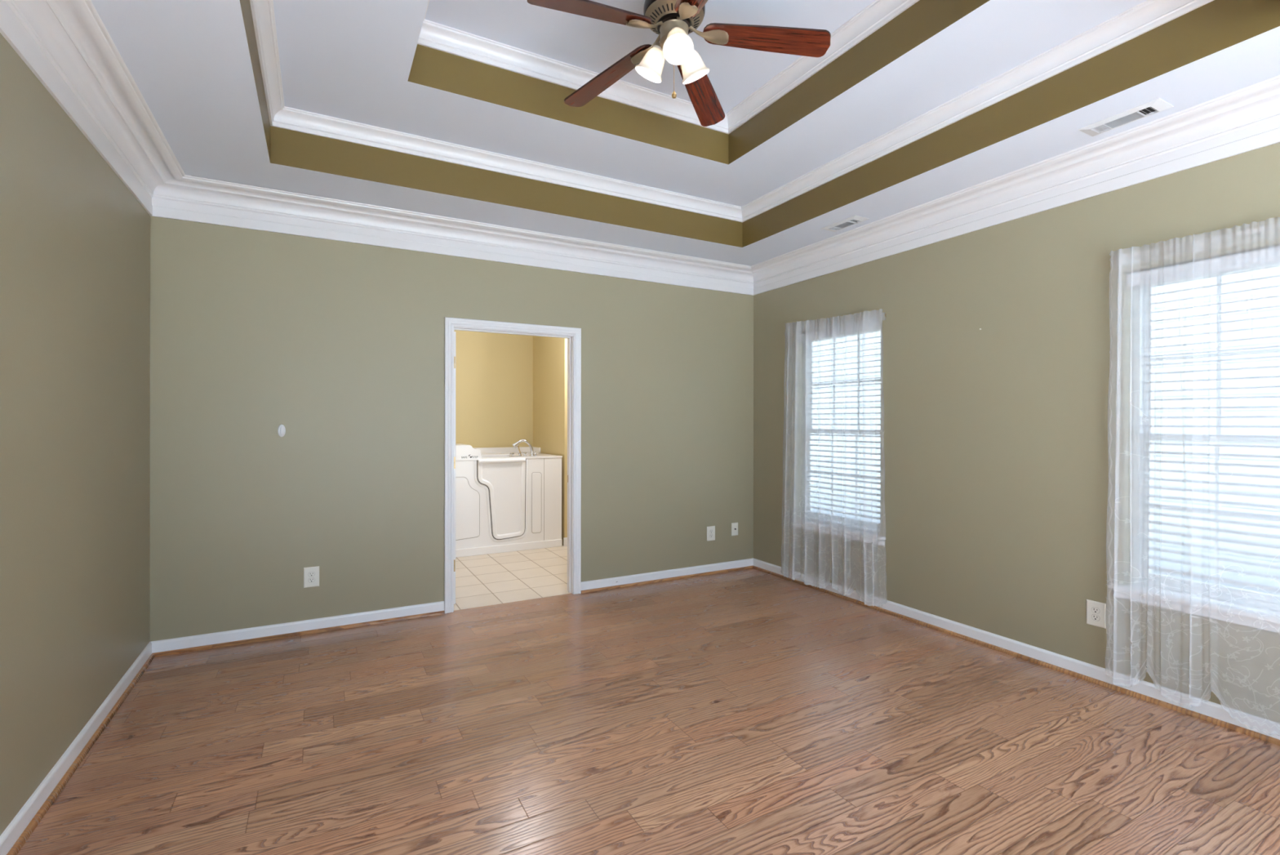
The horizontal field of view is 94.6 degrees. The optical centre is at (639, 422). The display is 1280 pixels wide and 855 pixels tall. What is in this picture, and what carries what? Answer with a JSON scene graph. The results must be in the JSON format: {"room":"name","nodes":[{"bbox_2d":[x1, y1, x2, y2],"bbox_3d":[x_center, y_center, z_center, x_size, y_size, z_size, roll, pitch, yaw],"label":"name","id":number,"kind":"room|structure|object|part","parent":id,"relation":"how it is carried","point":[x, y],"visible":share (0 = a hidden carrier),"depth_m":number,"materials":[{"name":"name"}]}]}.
{"room":"empty bedroom","nodes":[
{"label":"empty bedroom","id":0,"kind":"room"},
{"bbox_2d":[0,33,150,835],"bbox_3d":[-1.669,-0.022,1.047,0.160,2.840,5.553,0,0,-29],"label":"wall","id":1,"kind":"structure","parent":0,"point":[75,240],"depth_m":2.33,"materials":[{"name":"green paint"}]},
{"bbox_2d":[0,641,155,854],"bbox_3d":[-1.625,1.354,1.162,0.029,0.088,5.393,0,0,-29],"label":"baseboard","id":2,"kind":"structure","parent":1,"relation":"attached to","point":[24,822],"depth_m":2.33,"materials":[{"name":"white wood"}]},
{"bbox_2d":[150,216,753,640],"bbox_3d":[-0.936,-0.021,4.659,4.898,2.840,0.139,0,0,-29],"label":"wall","id":3,"kind":"structure","parent":0,"point":[340,344],"depth_m":4.08,"materials":[{"name":"green paint"}]},
{"bbox_2d":[150,600,444,656],"bbox_3d":[-2.176,1.353,3.916,1.693,0.088,0.029,0,0,-29],"label":"baseboard","id":4,"kind":"structure","parent":3,"relation":"attached to","point":[252,634],"depth_m":3.86,"materials":[{"name":"white wood"}]},
{"bbox_2d":[303,565,319,587],"bbox_3d":[-2.183,1.028,3.923,0.091,0.133,0.009,0,0,-29],"label":"wall outlet","id":5,"kind":"object","parent":3,"relation":"attached to","point":[311,574],"visible":1,"depth_m":3.92,"materials":[{"name":"beige plastic"}]},
{"bbox_2d":[307,571,315,576],"bbox_3d":[-2.182,1.008,3.921,0.039,0.031,0.001,0,0,-29],"label":"receptacle","id":6,"kind":"object","parent":5,"relation":"attached to","point":[309,573],"depth_m":3.92,"materials":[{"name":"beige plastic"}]},
{"bbox_2d":[308,577,315,582],"bbox_3d":[-2.182,1.047,3.921,0.039,0.031,0.001,0,0,-29],"label":"receptacle","id":7,"kind":"object","parent":5,"relation":"attached to","point":[310,579],"depth_m":3.92,"materials":[{"name":"beige plastic"}]},
{"bbox_2d":[444,316,581,613],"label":"door frame","id":8,"kind":"structure","parent":3,"relation":"attached to","point":[573,335],"depth_m":4.61,"materials":[{"name":"white wood"}]},
{"bbox_2d":[0,0,1279,295],"bbox_3d":[0.376,-1.333,2.249,4.578,0.213,5.393,0,0,-29],"label":"trim","id":9,"kind":"structure","parent":3,"relation":"attached to","point":[66,45],"depth_m":3.51,"materials":[{"name":"white wood"}]},
{"bbox_2d":[581,557,753,593],"bbox_3d":[0.310,1.356,5.268,1.806,0.088,0.029,0,0,-29],"label":"baseboard","id":10,"kind":"structure","parent":3,"relation":"attached to","point":[588,586],"depth_m":5.21,"materials":[{"name":"white wood"}]},
{"bbox_2d":[706,525,715,541],"bbox_3d":[0.659,1.029,5.468,0.091,0.133,0.009,0,0,-29],"label":"wall outlet","id":11,"kind":"object","parent":3,"relation":"attached to","point":[711,529],"visible":1,"depth_m":5.46,"materials":[{"name":"beige plastic"}]},
{"bbox_2d":[731,522,737,535],"bbox_3d":[0.903,1.013,5.596,0.074,0.120,0.017,0,0,-29],"label":"cable plate","id":12,"kind":"object","parent":3,"relation":"attached to","point":[734,525],"visible":1,"depth_m":5.59,"materials":[{"name":"beige plastic"}]},
{"bbox_2d":[453,329,533,447],"bbox_3d":[-1.602,0.028,7.620,2.935,2.740,0.120,0,0,-29],"label":"wall","id":13,"kind":"structure","parent":0,"point":[494,371],"depth_m":7.42,"materials":[{"name":"beige paint"}]},
{"bbox_2d":[533,335,567,545],"bbox_3d":[-1.065,0.029,7.202,0.130,2.740,1.128,0,0,-29],"label":"wall","id":14,"kind":"structure","parent":0,"point":[549,353],"depth_m":7.06,"materials":[{"name":"beige paint"}]},
{"bbox_2d":[563,537,567,546],"bbox_3d":[-0.799,1.351,6.698,0.142,0.095,0.014,0,0,-29],"label":"baseboard","id":15,"kind":"structure","parent":14,"relation":"attached to","point":[565,539],"depth_m":6.67,"materials":[{"name":"white wood"}]},
{"bbox_2d":[17,545,1279,854],"bbox_3d":[-0.307,1.425,3.499,4.898,0.050,8.560,0,0,-29],"label":"floor","id":16,"kind":"structure","parent":0,"point":[750,711],"depth_m":2.56,"materials":[{"name":"brown wood"}]},
{"bbox_2d":[455,439,562,557],"bbox_3d":[-1.777,0.794,6.798,1.504,1.208,1.149,0,0,-29],"label":"bathtub","id":17,"kind":"object","parent":16,"relation":"on","point":[508,499],"visible":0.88,"depth_m":6.38,"materials":[{"name":"white plastic"}]},
{"bbox_3d":[-1.897,0.900,6.112,0.468,0.664,0.005,0,0,-29],"label":"access panel","id":18,"kind":"part","parent":17,"relation":"part of","materials":[{"name":"white plastic"}]},
{"bbox_2d":[510,439,537,456],"bbox_3d":[-1.308,0.285,6.665,0.324,0.190,0.064,0,0,-29],"label":"tap","id":19,"kind":"object","parent":17,"relation":"on","point":[516,444],"depth_m":6.65,"materials":[{"name":"silver metal"}]},
{"bbox_3d":[-1.142,0.887,6.523,0.106,0.666,0.005,0,0,-29],"label":"access panel","id":20,"kind":"part","parent":17,"relation":"part of","materials":[{"name":"white plastic"}]},
{"bbox_2d":[90,0,1279,266],"bbox_3d":[0.387,-1.738,2.230,4.898,0.599,5.670,0,0,-29],"label":"ceiling","id":21,"kind":"structure","parent":0,"point":[195,64],"depth_m":3.15,"materials":[{"name":"white paint"}]},
{"bbox_2d":[417,0,919,134],"bbox_3d":[0.157,-1.991,2.672,2.032,0.094,1.888,0,0,-29],"label":"trim","id":22,"kind":"structure","parent":21,"relation":"attached to","point":[433,35],"depth_m":3.31,"materials":[{"name":"white wood"}]},
{"bbox_2d":[527,0,831,126],"bbox_3d":[0.116,-1.747,2.627,1.278,0.581,1.315,0,0,-29],"label":"ceiling fan","id":23,"kind":"object","parent":21,"relation":"hanging from","point":[673,20],"visible":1,"depth_m":2.62,"materials":[{"name":"brown wood"}]},
{"bbox_3d":[-0.194,-1.702,2.443,0.560,0.105,0.137,0,0,-31],"label":"blade","id":24,"kind":"part","parent":23,"relation":"part of","materials":[{"name":"brown wood"}]},
{"bbox_3d":[-0.156,-1.702,2.921,0.560,0.105,0.137,0,0,41],"label":"blade","id":25,"kind":"part","parent":23,"relation":"part of","materials":[{"name":"brown wood"}]},
{"bbox_3d":[0.047,-1.638,2.707,0.139,0.148,0.135,0,0,25],"label":"lamp shade","id":26,"kind":"part","parent":23,"relation":"part of","materials":[{"name":"white glass"}]},
{"bbox_3d":[0.154,-1.565,2.656,0.002,0.161,0.002,0,0,-29],"label":"pull chain","id":27,"kind":"part","parent":23,"relation":"part of","materials":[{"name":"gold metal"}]},
{"bbox_3d":[0.154,-1.806,2.656,0.266,0.041,0.266,0,0,-29],"label":"vent plate","id":28,"kind":"part","parent":23,"relation":"part of","materials":[{"name":"grey metal"}]},
{"bbox_2d":[671,26,682,39],"bbox_3d":[0.159,-1.702,2.589,0.057,0.054,0.072,0,0,-5],"label":"bulb","id":29,"kind":"object","parent":23,"relation":"attached to","point":[672,27],"depth_m":2.58,"materials":[{"name":"white glass"}]},
{"bbox_3d":[0.162,-1.652,2.556,0.051,0.077,0.061,0,0,-5],"label":"bulb","id":30,"kind":"part","parent":23,"relation":"part of","materials":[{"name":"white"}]},
{"bbox_3d":[0.163,-1.638,2.539,0.135,0.148,0.139,0,0,-5],"label":"lamp shade","id":31,"kind":"part","parent":23,"relation":"part of","materials":[{"name":"white glass"}]},
{"bbox_3d":[0.249,-1.702,2.260,0.137,0.105,0.560,0,0,-13],"label":"blade","id":32,"kind":"part","parent":23,"relation":"part of","materials":[{"name":"brown wood"}]},
{"bbox_3d":[0.251,-1.638,2.723,0.139,0.148,0.135,0,0,-35],"label":"lamp shade","id":33,"kind":"part","parent":23,"relation":"part of","materials":[{"name":"white glass"}]},
{"bbox_3d":[0.310,-1.702,3.033,0.137,0.105,0.560,0,0,23],"label":"blade","id":34,"kind":"part","parent":23,"relation":"part of","materials":[{"name":"brown wood"}]},
{"bbox_3d":[0.560,-1.702,2.624,0.560,0.105,0.137,0,0,5],"label":"blade","id":35,"kind":"part","parent":23,"relation":"part of","materials":[{"name":"brown wood"}]},
{"bbox_2d":[249,0,1213,222],"bbox_3d":[0.155,-1.693,2.673,3.303,0.094,3.191,0,0,-29],"label":"trim","id":36,"kind":"structure","parent":21,"relation":"attached to","point":[1147,15],"depth_m":3.41,"materials":[{"name":"white wood"}]},
{"bbox_2d":[821,215,869,231],"bbox_3d":[1.482,-1.428,4.276,0.144,0.020,0.320,0,0,-29],"label":"ceiling vent","id":37,"kind":"object","parent":21,"relation":"in","point":[854,220],"visible":1,"depth_m":4.25,"materials":[{"name":"white metal"}]},
{"bbox_2d":[1077,97,1173,136],"bbox_3d":[2.287,-1.427,2.791,0.144,0.020,0.320,0,0,-29],"label":"ceiling vent","id":38,"kind":"object","parent":21,"relation":"in","point":[1148,108],"visible":1,"depth_m":2.77,"materials":[{"name":"white metal"}]},
{"bbox_2d":[753,142,1279,722],"bbox_3d":[2.494,-0.017,3.310,0.160,2.840,5.553,0,0,-29],"label":"wall","id":39,"kind":"structure","parent":0,"point":[1004,450],"depth_m":3.53,"materials":[{"name":"green paint"}]},
{"bbox_2d":[788,328,885,546],"bbox_3d":[1.639,0.068,4.839,0.202,1.701,0.993,0,0,-29],"label":"window","id":40,"kind":"structure","parent":39,"relation":"in","point":[824,527],"depth_m":4.95,"materials":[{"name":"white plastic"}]},
{"bbox_3d":[1.611,0.860,4.825,0.141,0.024,0.993,0,0,-29],"label":"sill","id":41,"kind":"part","parent":40,"relation":"part of","materials":[{"name":"white wood"}]},
{"bbox_2d":[796,319,880,533],"bbox_3d":[1.622,0.031,4.830,0.070,1.618,0.877,0,0,-29],"label":"blind","id":42,"kind":"object","parent":40,"relation":"attached to","point":[873,324],"visible":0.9,"depth_m":4.82,"materials":[{"name":"white plastic"}]},
{"bbox_3d":[1.463,0.045,5.139,0.053,1.566,0.002,0,0,-29],"label":"ladder cord","id":43,"kind":"part","parent":42,"relation":"part of","materials":[{"name":"white fabric"}]},
{"bbox_3d":[1.451,0.031,5.086,0.006,1.518,0.054,0,0,-26],"label":"lift cord","id":44,"kind":"part","parent":42,"relation":"part of","materials":[{"name":"white fabric"}]},
{"bbox_3d":[1.629,0.045,4.834,0.053,1.566,0.002,0,0,-29],"label":"ladder cord","id":45,"kind":"part","parent":42,"relation":"part of","materials":[{"name":"white fabric"}]},
{"bbox_3d":[1.628,0.832,4.834,0.050,0.016,0.865,0,0,-29],"label":"rail","id":46,"kind":"part","parent":42,"relation":"part of","materials":[{"name":"white plastic"}]},
{"bbox_3d":[1.795,0.045,4.529,0.053,1.566,0.002,0,0,-29],"label":"ladder cord","id":47,"kind":"part","parent":42,"relation":"part of","materials":[{"name":"white fabric"}]},
{"bbox_3d":[1.699,0.034,4.872,0.065,1.633,0.893,0,0,-29],"label":"frame","id":48,"kind":"part","parent":40,"relation":"part of","materials":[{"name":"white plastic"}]},
{"bbox_3d":[1.687,0.438,4.865,0.022,0.761,0.829,0,0,-29],"label":"sash","id":49,"kind":"part","parent":40,"relation":"part of","materials":[{"name":"white plastic"}]},
{"bbox_3d":[1.707,-0.327,4.876,0.022,0.848,0.829,0,0,-29],"label":"sash","id":50,"kind":"part","parent":40,"relation":"part of","materials":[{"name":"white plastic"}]},
{"bbox_2d":[788,312,885,330],"bbox_3d":[1.564,-0.811,4.803,0.054,0.082,0.995,0,0,-29],"label":"curtain rod","id":51,"kind":"object","parent":39,"relation":"attached to","point":[883,315],"visible":1,"depth_m":4.71,"materials":[{"name":"white metal"}]},
{"bbox_2d":[782,319,873,606],"bbox_3d":[1.527,0.247,4.784,0.080,2.247,1.121,0,0,-29],"label":"sheer curtain","id":52,"kind":"object","parent":51,"relation":"hanging from","point":[818,319],"visible":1,"depth_m":4.88,"materials":[{"name":"white fabric"}]},
{"bbox_2d":[752,558,1279,745],"bbox_3d":[2.371,1.359,3.335,0.029,0.088,5.393,0,0,-29],"label":"baseboard","id":53,"kind":"structure","parent":39,"relation":"attached to","point":[1264,729],"depth_m":3.31,"materials":[{"name":"white wood"}]},
{"bbox_2d":[1086,599,1106,628],"bbox_3d":[2.463,1.034,3.189,0.009,0.133,0.091,0,0,-29],"label":"wall outlet","id":54,"kind":"object","parent":39,"relation":"attached to","point":[1095,611],"visible":1,"depth_m":3.18,"materials":[{"name":"beige plastic"}]},
{"bbox_2d":[1091,613,1099,620],"bbox_3d":[2.460,1.054,3.188,0.002,0.031,0.039,0,0,-29],"label":"receptacle","id":55,"kind":"object","parent":54,"relation":"attached to","point":[1094,616],"depth_m":3.19,"materials":[{"name":"beige plastic"}]},
{"bbox_2d":[1091,606,1099,613],"bbox_3d":[2.461,1.015,3.188,0.001,0.031,0.039,0,0,-29],"label":"receptacle","id":56,"kind":"object","parent":54,"relation":"attached to","point":[1094,609],"depth_m":3.19,"materials":[{"name":"beige plastic"}]},
{"bbox_2d":[1109,262,1279,632],"bbox_3d":[2.799,0.069,2.706,0.202,1.701,1.020,0,0,-29],"label":"window","id":57,"kind":"structure","parent":39,"relation":"in","point":[1259,610],"depth_m":2.92,"materials":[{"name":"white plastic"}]},
{"bbox_3d":[2.771,0.861,2.691,0.141,0.024,1.020,0,0,-29],"label":"sill","id":58,"kind":"part","parent":57,"relation":"part of","materials":[{"name":"white wood"}]},
{"bbox_2d":[1126,245,1279,591],"bbox_3d":[2.782,-0.014,2.696,0.070,1.525,0.904,0,0,-29],"label":"blind","id":59,"kind":"object","parent":57,"relation":"attached to","point":[1268,255],"visible":0.98,"depth_m":2.81,"materials":[{"name":"white plastic"}]},
{"bbox_3d":[2.618,0.000,3.015,0.053,1.473,0.002,0,0,-29],"label":"ladder cord","id":60,"kind":"part","parent":59,"relation":"part of","materials":[{"name":"white fabric"}]},
{"bbox_3d":[2.653,-0.014,2.877,0.006,1.425,0.054,0,0,-26],"label":"lift cord","id":61,"kind":"part","parent":59,"relation":"part of","materials":[{"name":"white fabric"}]},
{"bbox_3d":[2.789,-0.756,2.699,0.056,0.042,0.896,0,0,-29],"label":"head rail","id":62,"kind":"part","parent":59,"relation":"part of","materials":[{"name":"white plastic"}]},
{"bbox_3d":[2.788,0.740,2.700,0.050,0.016,0.892,0,0,-29],"label":"rail","id":63,"kind":"part","parent":59,"relation":"part of","materials":[{"name":"white"}]},
{"bbox_3d":[2.789,0.000,2.700,0.053,1.473,0.002,0,0,-29],"label":"ladder cord","id":64,"kind":"part","parent":59,"relation":"part of","materials":[{"name":"white fabric"}]},
{"bbox_3d":[2.847,0.439,2.732,0.022,0.761,0.856,0,0,-29],"label":"sash","id":65,"kind":"part","parent":57,"relation":"part of","materials":[{"name":"white plastic"}]},
{"bbox_3d":[2.867,-0.326,2.742,0.022,0.848,0.856,0,0,-29],"label":"sash","id":66,"kind":"part","parent":57,"relation":"part of","materials":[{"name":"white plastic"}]},
{"bbox_2d":[1116,222,1279,264],"bbox_3d":[2.724,-0.848,2.670,0.054,0.038,0.958,0,0,-29],"label":"curtain rod","id":67,"kind":"object","parent":39,"relation":"attached to","point":[1119,259],"visible":1,"depth_m":2.78,"materials":[{"name":"white metal"}]},
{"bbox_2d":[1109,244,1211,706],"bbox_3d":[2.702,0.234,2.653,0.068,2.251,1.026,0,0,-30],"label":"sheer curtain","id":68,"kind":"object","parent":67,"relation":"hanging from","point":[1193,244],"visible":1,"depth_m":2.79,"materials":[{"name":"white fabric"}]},
{"label":"outside","id":69,"kind":"structure","parent":0,"visible":0},
{"bbox_3d":[4.390,1.905,2.388,70.000,0.100,60.000,0,0,-29],"label":"ground","id":70,"kind":"structure","parent":69,"visible":0},
{"bbox_2d":[811,266,1279,595],"bbox_3d":[9.074,-2.364,9.485,8.200,8.450,37.000,0,0,-29],"label":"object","id":71,"kind":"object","parent":70,"relation":"on","point":[1275,271],"visible":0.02,"depth_m":6.89,"materials":[{"name":"white plastic"}]}
]}

